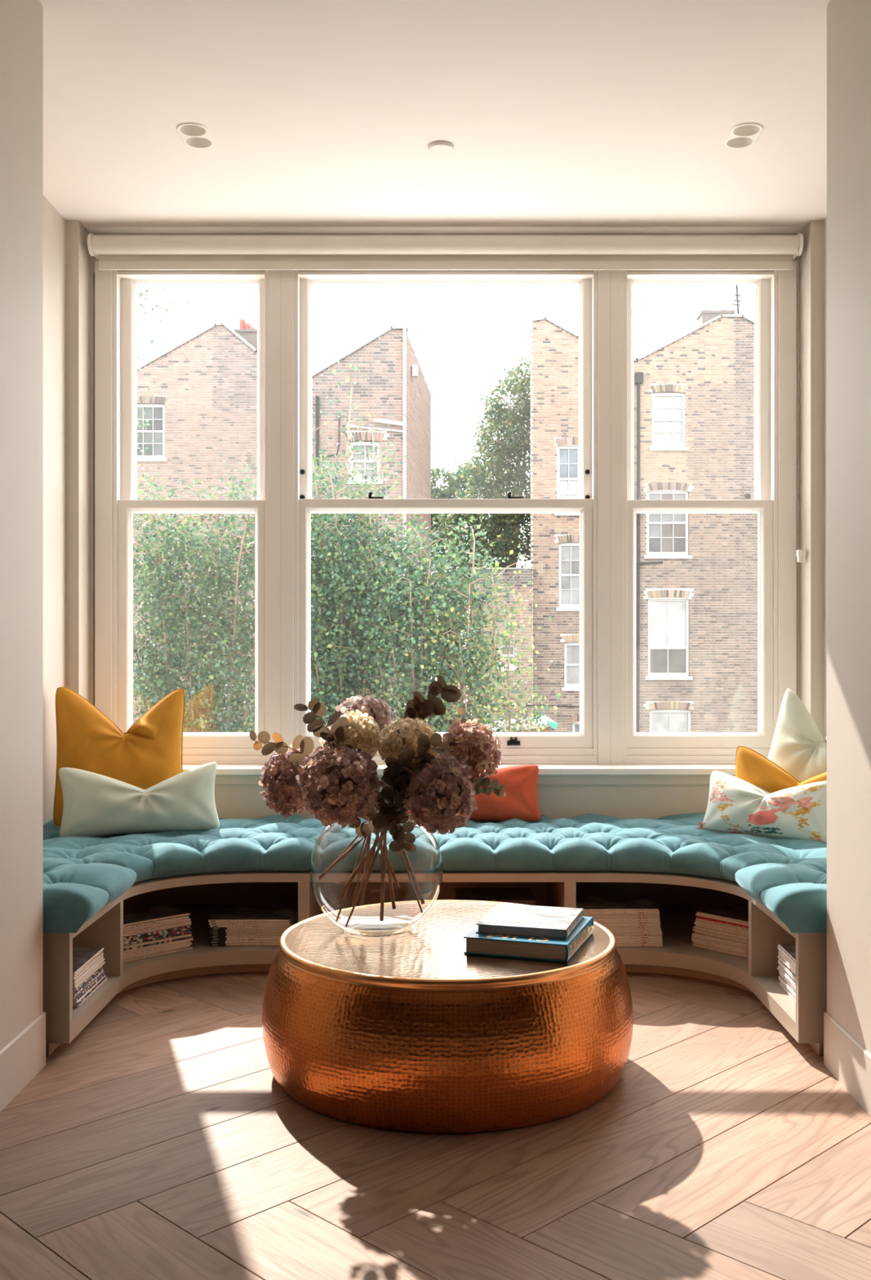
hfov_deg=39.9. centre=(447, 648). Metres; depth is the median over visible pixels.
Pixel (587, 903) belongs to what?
magazine
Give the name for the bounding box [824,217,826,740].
wall
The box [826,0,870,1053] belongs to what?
wall
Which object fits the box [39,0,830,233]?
ceiling
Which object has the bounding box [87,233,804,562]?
roller blind
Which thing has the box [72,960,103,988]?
magazine
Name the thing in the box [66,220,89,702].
wall
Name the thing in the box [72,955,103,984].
magazine
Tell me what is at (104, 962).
magazine
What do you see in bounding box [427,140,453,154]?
smoke detector
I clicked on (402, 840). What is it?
eucalyptus spray
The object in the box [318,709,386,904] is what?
hydrangea
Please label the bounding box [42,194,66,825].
wall
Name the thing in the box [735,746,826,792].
cushion
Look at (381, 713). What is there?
hydrangea
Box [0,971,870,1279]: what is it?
floor
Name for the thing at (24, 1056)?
baseboard
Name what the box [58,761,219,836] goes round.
lumbar cushion
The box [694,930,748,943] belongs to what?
magazine
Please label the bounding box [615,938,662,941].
magazine
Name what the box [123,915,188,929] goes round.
magazine
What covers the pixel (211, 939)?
magazine
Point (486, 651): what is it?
birch tree
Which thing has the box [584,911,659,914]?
magazine
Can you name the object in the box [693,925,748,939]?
magazine
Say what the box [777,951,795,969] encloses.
magazine
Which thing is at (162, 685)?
birch tree
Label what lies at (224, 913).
magazine
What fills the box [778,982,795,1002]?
magazine
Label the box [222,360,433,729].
birch tree
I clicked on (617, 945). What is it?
magazine
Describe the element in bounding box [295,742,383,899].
hydrangea
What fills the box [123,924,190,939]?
magazine
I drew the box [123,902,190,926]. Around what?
magazine
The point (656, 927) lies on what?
magazine
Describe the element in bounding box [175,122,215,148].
recessed light
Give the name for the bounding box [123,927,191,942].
magazine
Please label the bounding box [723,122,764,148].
recessed light
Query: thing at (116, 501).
window
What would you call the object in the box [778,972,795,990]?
magazine
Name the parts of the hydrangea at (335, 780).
stem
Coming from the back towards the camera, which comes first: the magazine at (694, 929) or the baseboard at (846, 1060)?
the magazine at (694, 929)
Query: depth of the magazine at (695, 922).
3.73 m
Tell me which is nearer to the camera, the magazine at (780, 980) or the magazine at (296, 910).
the magazine at (780, 980)
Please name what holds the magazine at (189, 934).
on the magazine at (191, 936)
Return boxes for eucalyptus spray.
[249,730,380,905]
[293,697,366,923]
[318,800,390,879]
[345,675,461,927]
[351,777,506,906]
[358,758,415,904]
[360,733,450,904]
[380,812,416,878]
[393,707,466,912]
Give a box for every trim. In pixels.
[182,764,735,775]
[214,775,735,784]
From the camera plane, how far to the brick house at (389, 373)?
30.00 m
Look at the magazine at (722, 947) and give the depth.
3.72 m
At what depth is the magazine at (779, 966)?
3.27 m
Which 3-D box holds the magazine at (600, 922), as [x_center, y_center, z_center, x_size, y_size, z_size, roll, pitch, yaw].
[0.544,0.865,3.890,0.255,0.008,0.201,0,0,-1]
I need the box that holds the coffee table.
[262,899,633,1133]
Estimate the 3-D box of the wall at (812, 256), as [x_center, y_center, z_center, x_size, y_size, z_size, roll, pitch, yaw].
[1.365,-0.278,4.516,0.049,2.608,0.167,0,0,0]
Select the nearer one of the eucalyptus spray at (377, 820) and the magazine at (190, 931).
the eucalyptus spray at (377, 820)
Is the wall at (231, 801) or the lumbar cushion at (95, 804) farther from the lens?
the wall at (231, 801)
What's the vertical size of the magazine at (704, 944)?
0.006 m
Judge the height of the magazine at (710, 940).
0.005 m
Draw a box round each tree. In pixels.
[133,284,191,614]
[133,447,319,732]
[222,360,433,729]
[321,497,525,732]
[388,542,564,732]
[431,356,530,620]
[431,457,491,710]
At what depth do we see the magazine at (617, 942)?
3.79 m
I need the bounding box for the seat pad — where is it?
[42,812,826,933]
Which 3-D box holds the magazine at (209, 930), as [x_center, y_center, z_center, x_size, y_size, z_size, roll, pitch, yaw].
[-0.628,0.892,3.898,0.256,0.006,0.201,0,0,0]
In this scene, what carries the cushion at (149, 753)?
on the seat pad
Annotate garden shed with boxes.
[485,715,558,732]
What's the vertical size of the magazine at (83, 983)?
0.006 m
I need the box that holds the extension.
[470,567,579,720]
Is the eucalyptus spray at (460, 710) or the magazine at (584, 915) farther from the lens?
the magazine at (584, 915)
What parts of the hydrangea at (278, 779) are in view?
stem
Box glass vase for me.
[309,812,443,937]
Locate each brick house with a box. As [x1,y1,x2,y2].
[133,319,311,732]
[311,313,431,719]
[530,284,758,732]
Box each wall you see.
[0,0,42,1050]
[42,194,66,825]
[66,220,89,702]
[89,233,799,819]
[800,220,824,741]
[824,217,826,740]
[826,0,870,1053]
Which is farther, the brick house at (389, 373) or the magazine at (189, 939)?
the brick house at (389, 373)
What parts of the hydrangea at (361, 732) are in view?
stem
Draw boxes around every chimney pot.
[239,319,245,328]
[244,323,250,328]
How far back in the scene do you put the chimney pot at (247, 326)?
37.21 m
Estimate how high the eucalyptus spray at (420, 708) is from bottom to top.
0.624 m
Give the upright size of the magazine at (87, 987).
0.005 m
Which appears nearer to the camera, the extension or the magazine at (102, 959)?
the magazine at (102, 959)
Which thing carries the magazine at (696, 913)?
on the magazine at (697, 917)
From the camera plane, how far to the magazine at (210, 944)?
3.80 m
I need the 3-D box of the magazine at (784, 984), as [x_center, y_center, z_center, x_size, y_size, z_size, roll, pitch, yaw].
[1.021,0.925,3.237,0.191,0.005,0.260,0,0,1]
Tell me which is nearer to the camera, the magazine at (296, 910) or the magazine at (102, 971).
the magazine at (102, 971)
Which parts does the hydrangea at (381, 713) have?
stem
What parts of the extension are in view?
pane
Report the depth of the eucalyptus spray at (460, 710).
3.01 m
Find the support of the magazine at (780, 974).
on the magazine at (780, 976)
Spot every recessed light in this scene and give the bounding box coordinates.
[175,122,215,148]
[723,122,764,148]
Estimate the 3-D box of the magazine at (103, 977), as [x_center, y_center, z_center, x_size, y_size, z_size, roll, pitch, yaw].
[-1.065,0.922,3.253,0.201,0.006,0.260,0,0,0]
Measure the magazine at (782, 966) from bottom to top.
0.006 m
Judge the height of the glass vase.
0.282 m
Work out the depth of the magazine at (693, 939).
3.73 m
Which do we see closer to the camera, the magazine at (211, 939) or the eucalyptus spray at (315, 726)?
the eucalyptus spray at (315, 726)
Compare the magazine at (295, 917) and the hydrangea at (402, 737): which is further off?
the magazine at (295, 917)
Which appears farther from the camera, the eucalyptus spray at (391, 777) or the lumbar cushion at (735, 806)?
the lumbar cushion at (735, 806)
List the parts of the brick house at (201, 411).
pane, pane, pane, pane, pane, pane, pane, pane, pane, pane, pane, pane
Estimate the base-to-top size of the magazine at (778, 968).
0.005 m
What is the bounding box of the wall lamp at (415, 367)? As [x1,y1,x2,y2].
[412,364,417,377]
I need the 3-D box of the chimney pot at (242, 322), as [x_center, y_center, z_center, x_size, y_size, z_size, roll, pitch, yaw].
[-6.374,-9.966,37.300,0.200,0.512,0.197,0,0,0]
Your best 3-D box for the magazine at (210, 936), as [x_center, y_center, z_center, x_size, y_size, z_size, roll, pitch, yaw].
[-0.628,0.912,3.901,0.256,0.007,0.201,0,0,0]
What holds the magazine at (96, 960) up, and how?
on the magazine at (102, 957)
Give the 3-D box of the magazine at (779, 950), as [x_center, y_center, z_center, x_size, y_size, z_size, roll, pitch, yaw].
[1.022,0.847,3.242,0.191,0.006,0.260,0,0,2]
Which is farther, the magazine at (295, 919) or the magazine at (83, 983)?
the magazine at (295, 919)
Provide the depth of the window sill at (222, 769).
4.41 m
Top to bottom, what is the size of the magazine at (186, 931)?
0.006 m
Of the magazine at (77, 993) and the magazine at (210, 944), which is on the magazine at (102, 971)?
the magazine at (77, 993)
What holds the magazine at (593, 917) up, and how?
on the magazine at (595, 920)
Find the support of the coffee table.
on the floor
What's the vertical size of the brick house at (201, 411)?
14.478 m
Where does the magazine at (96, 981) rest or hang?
on the magazine at (103, 977)
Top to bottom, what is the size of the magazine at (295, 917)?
0.008 m
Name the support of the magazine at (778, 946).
on the magazine at (778, 948)
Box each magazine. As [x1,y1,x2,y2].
[72,947,103,974]
[72,950,102,977]
[72,952,103,979]
[72,954,103,981]
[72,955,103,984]
[72,958,104,986]
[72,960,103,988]
[72,961,105,990]
[72,964,103,992]
[72,965,103,994]
[72,968,102,996]
[72,970,103,998]
[72,971,105,999]
[72,973,104,1003]
[72,975,105,1004]
[72,977,105,1006]
[72,977,107,1007]
[77,976,106,1004]
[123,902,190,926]
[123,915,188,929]
[123,917,190,932]
[123,920,191,934]
[123,922,191,937]
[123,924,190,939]
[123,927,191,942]
[123,929,190,943]
[123,930,191,946]
[123,933,191,948]
[123,935,192,951]
[123,937,193,953]
[123,941,190,955]
[123,942,191,957]
[123,944,190,959]
[123,946,192,962]
[208,906,297,922]
[208,908,297,924]
[208,918,297,933]
[208,928,285,931]
[208,934,280,937]
[208,939,279,943]
[208,943,279,946]
[209,912,297,927]
[209,915,297,929]
[209,919,297,935]
[209,937,279,940]
[576,896,658,911]
[583,914,659,916]
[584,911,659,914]
[592,916,659,919]
[593,919,660,921]
[596,920,660,924]
[601,924,660,926]
[605,926,660,928]
[607,928,661,930]
[610,930,662,933]
[612,933,662,936]
[614,936,662,938]
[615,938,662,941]
[616,941,662,944]
[616,943,662,946]
[691,933,748,947]
[691,936,748,949]
[691,937,748,951]
[692,939,748,953]
[692,943,748,958]
[693,921,748,934]
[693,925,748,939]
[693,928,748,942]
[693,932,748,946]
[693,942,748,955]
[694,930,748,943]
[695,912,748,925]
[695,920,748,933]
[695,924,748,937]
[696,915,748,928]
[696,918,748,930]
[697,902,748,923]
[777,945,795,964]
[777,947,795,966]
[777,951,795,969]
[777,955,795,974]
[777,960,795,979]
[777,962,795,982]
[777,965,795,986]
[777,967,795,987]
[778,943,795,961]
[778,950,795,968]
[778,953,795,973]
[778,970,795,989]
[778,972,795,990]
[778,975,795,995]
[778,977,795,997]
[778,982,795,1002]
[779,973,795,992]
[779,980,795,999]
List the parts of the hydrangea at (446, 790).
stem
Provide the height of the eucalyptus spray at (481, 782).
0.331 m
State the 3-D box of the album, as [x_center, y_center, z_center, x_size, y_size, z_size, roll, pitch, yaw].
[0.152,0.816,3.908,0.250,0.036,0.202,0,0,-1]
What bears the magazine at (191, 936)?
on the magazine at (189, 939)
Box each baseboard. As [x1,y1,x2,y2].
[0,1011,45,1111]
[823,1011,870,1116]
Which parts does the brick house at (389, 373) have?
pane, pane, pane, pane, pane, pane, pane, pane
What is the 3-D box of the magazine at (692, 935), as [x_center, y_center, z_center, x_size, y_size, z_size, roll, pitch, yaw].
[0.942,0.908,3.771,0.201,0.006,0.278,0,0,-43]
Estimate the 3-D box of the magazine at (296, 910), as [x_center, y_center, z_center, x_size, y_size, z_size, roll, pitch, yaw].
[-0.626,0.870,3.900,0.256,0.008,0.201,0,0,1]
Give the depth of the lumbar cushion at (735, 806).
3.93 m
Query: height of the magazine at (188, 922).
0.006 m
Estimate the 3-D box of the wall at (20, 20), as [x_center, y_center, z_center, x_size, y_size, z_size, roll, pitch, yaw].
[-2.099,-0.278,2.603,2.203,2.608,0.707,0,0,0]
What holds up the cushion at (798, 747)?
on the seat pad
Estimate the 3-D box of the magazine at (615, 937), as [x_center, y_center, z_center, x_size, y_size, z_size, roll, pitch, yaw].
[0.550,0.911,3.889,0.255,0.009,0.201,0,0,1]
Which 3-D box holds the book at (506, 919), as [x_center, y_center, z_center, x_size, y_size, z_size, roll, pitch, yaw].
[0.202,0.653,2.887,0.216,0.022,0.235,0,0,16]
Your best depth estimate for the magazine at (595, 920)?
3.79 m
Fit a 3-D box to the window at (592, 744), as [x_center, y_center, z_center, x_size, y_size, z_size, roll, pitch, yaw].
[-0.007,-0.517,4.622,1.253,1.913,0.136,0,0,0]
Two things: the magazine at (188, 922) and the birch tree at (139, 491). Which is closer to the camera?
the magazine at (188, 922)
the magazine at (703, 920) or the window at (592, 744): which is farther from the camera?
the window at (592, 744)
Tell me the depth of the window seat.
3.74 m
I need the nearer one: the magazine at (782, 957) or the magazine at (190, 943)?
the magazine at (782, 957)
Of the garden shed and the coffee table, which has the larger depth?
the garden shed
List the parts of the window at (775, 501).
sash, sash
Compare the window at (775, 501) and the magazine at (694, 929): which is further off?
the window at (775, 501)
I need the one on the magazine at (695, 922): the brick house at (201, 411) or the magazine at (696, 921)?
the magazine at (696, 921)
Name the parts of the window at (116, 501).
sash, sash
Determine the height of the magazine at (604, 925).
0.007 m
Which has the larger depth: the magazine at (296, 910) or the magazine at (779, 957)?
the magazine at (296, 910)
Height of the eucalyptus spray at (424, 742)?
0.445 m
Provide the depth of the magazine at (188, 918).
3.68 m
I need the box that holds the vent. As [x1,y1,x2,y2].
[745,493,751,498]
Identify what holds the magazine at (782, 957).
on the magazine at (779, 957)
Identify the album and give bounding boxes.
[455,887,535,905]
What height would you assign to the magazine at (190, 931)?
0.006 m
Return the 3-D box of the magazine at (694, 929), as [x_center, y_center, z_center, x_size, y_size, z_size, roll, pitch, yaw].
[0.944,0.888,3.766,0.201,0.007,0.278,0,0,-43]
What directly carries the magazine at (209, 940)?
on the magazine at (210, 944)
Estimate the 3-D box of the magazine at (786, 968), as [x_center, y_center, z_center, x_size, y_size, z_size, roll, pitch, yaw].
[1.020,0.877,3.240,0.191,0.006,0.260,0,0,1]
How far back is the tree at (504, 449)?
37.98 m
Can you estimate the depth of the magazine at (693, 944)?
3.73 m
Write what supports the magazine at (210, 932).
on the magazine at (297, 919)
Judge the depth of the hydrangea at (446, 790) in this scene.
2.81 m
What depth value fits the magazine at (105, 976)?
3.23 m
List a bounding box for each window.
[94,261,280,764]
[280,270,610,764]
[610,261,796,764]
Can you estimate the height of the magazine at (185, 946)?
0.008 m
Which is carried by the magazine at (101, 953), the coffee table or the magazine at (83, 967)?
the magazine at (83, 967)
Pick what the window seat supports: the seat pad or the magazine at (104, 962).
the seat pad
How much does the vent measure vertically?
0.149 m
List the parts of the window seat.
panel, panel, panel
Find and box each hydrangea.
[258,740,364,879]
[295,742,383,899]
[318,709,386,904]
[334,694,399,888]
[374,717,439,920]
[382,718,502,909]
[402,753,477,904]
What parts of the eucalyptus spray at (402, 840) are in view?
stem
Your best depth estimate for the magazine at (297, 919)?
3.80 m
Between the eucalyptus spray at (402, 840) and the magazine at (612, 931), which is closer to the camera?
the eucalyptus spray at (402, 840)
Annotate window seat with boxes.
[42,871,826,1056]
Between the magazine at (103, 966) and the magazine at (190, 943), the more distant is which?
the magazine at (190, 943)
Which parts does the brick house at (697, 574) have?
pane, pane, pane, pane, pane, pane, pane, pane, pane, pane, pane, pane, pane, pane, pane, pane, pane, pane, pane, pane, pane, pane, pane, pane, pane, pane, pane, pane, pane, pane, pane, pane, pane, pane, pane, pane, pane, pane, pane, pane, pane, pane, pane, pane, pane, pane, pane, pane, pane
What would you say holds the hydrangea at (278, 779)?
in the glass vase
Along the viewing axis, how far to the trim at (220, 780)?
4.43 m
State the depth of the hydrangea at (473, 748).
2.96 m
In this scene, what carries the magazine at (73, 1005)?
on the magazine at (105, 976)
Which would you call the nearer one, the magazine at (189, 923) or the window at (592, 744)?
the magazine at (189, 923)
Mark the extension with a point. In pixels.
(526, 572)
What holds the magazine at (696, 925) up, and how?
on the magazine at (694, 926)
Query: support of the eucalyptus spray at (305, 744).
in the glass vase
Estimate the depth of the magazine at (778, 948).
3.27 m
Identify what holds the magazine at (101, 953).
on the magazine at (96, 960)
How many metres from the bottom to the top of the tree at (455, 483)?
11.183 m
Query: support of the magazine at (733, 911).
on the magazine at (696, 913)
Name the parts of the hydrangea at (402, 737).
stem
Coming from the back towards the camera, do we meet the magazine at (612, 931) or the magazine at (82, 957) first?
the magazine at (612, 931)
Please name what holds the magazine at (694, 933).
on the magazine at (692, 935)
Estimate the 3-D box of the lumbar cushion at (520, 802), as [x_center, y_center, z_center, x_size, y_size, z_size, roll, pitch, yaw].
[0.094,0.522,4.346,0.482,0.198,0.141,0,0,-4]
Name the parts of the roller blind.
bead chain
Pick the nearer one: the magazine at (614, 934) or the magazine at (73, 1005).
the magazine at (73, 1005)
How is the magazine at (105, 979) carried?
on the window seat
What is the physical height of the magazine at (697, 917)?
0.007 m
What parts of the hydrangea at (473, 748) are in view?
stem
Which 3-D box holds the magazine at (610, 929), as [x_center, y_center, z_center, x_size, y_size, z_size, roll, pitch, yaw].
[0.546,0.887,3.890,0.255,0.007,0.201,0,0,0]
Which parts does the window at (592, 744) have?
sash, sash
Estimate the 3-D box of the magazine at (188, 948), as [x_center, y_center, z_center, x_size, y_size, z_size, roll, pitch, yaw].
[-0.968,0.938,3.740,0.275,0.006,0.201,0,0,-43]
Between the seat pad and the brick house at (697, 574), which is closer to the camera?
the seat pad
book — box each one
[463,916,594,961]
[475,903,584,939]
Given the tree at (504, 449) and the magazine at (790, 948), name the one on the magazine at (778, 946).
the magazine at (790, 948)
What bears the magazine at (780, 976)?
on the magazine at (784, 984)
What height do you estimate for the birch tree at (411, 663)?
5.373 m
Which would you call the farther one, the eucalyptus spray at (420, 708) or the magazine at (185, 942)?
the magazine at (185, 942)
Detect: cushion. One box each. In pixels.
[53,686,184,826]
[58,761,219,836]
[407,764,540,821]
[694,770,826,841]
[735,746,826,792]
[768,688,826,781]

